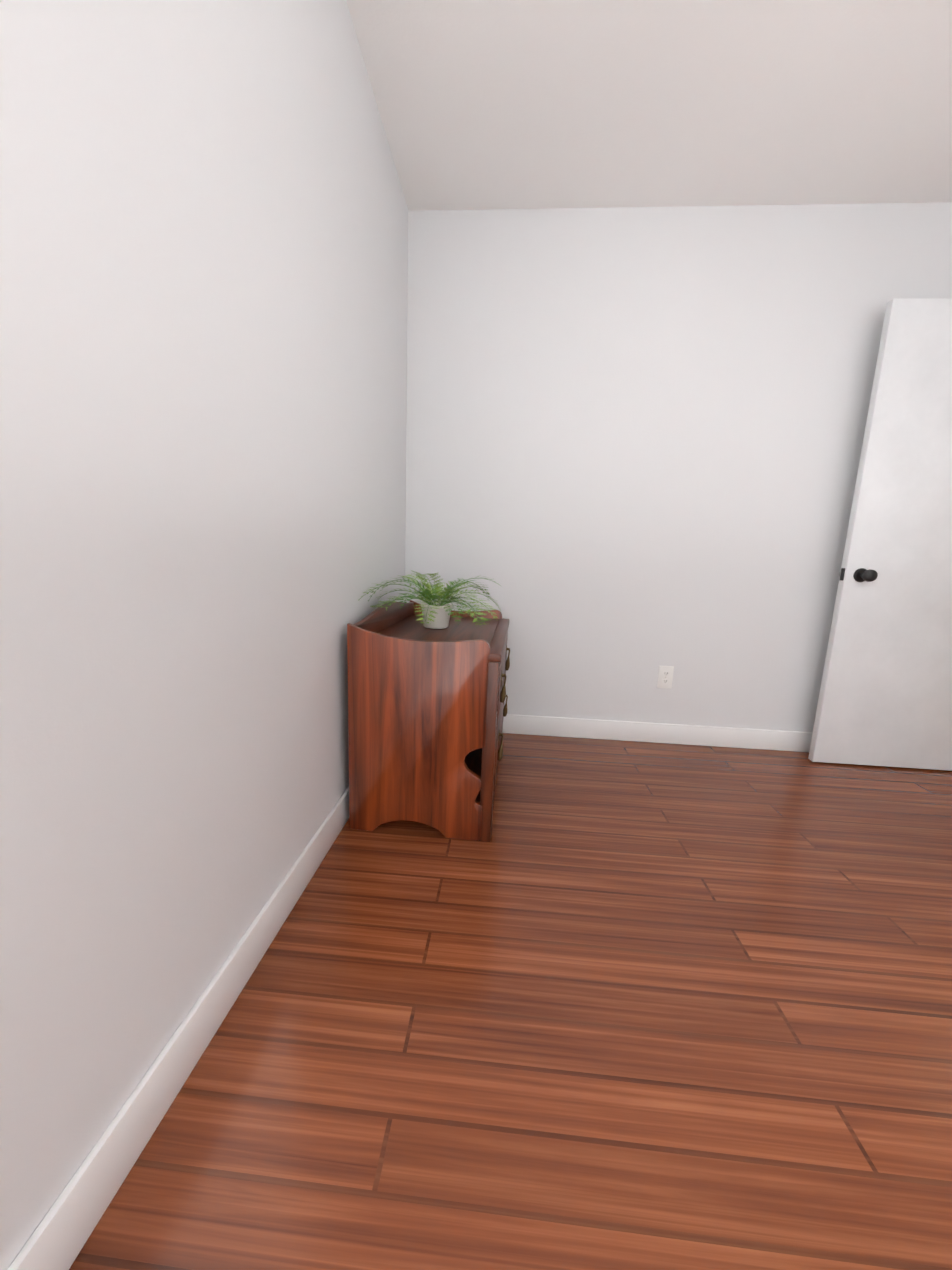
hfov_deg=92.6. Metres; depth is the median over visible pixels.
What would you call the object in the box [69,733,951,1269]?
floor
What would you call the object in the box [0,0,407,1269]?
wall
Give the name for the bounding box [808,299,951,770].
bedroom door
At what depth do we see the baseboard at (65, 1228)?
0.73 m
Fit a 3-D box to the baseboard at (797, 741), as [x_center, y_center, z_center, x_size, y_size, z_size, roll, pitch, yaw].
[1.030,0.512,2.352,2.790,0.105,0.013,3,10,4]
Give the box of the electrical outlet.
[657,666,673,688]
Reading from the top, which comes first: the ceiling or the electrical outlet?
the ceiling
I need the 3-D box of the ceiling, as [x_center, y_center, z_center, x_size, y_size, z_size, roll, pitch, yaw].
[2.470,-1.648,0.904,5.930,0.080,6.710,3,10,4]
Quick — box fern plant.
[359,570,500,628]
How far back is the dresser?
1.46 m
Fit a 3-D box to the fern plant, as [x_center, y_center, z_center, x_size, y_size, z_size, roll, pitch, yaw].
[-0.172,-0.145,1.808,0.551,0.231,0.538,3,10,4]
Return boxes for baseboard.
[7,787,349,1269]
[502,714,812,751]
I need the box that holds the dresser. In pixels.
[347,600,509,841]
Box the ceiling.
[346,0,951,210]
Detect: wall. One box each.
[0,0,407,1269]
[405,202,951,731]
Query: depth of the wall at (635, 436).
2.13 m

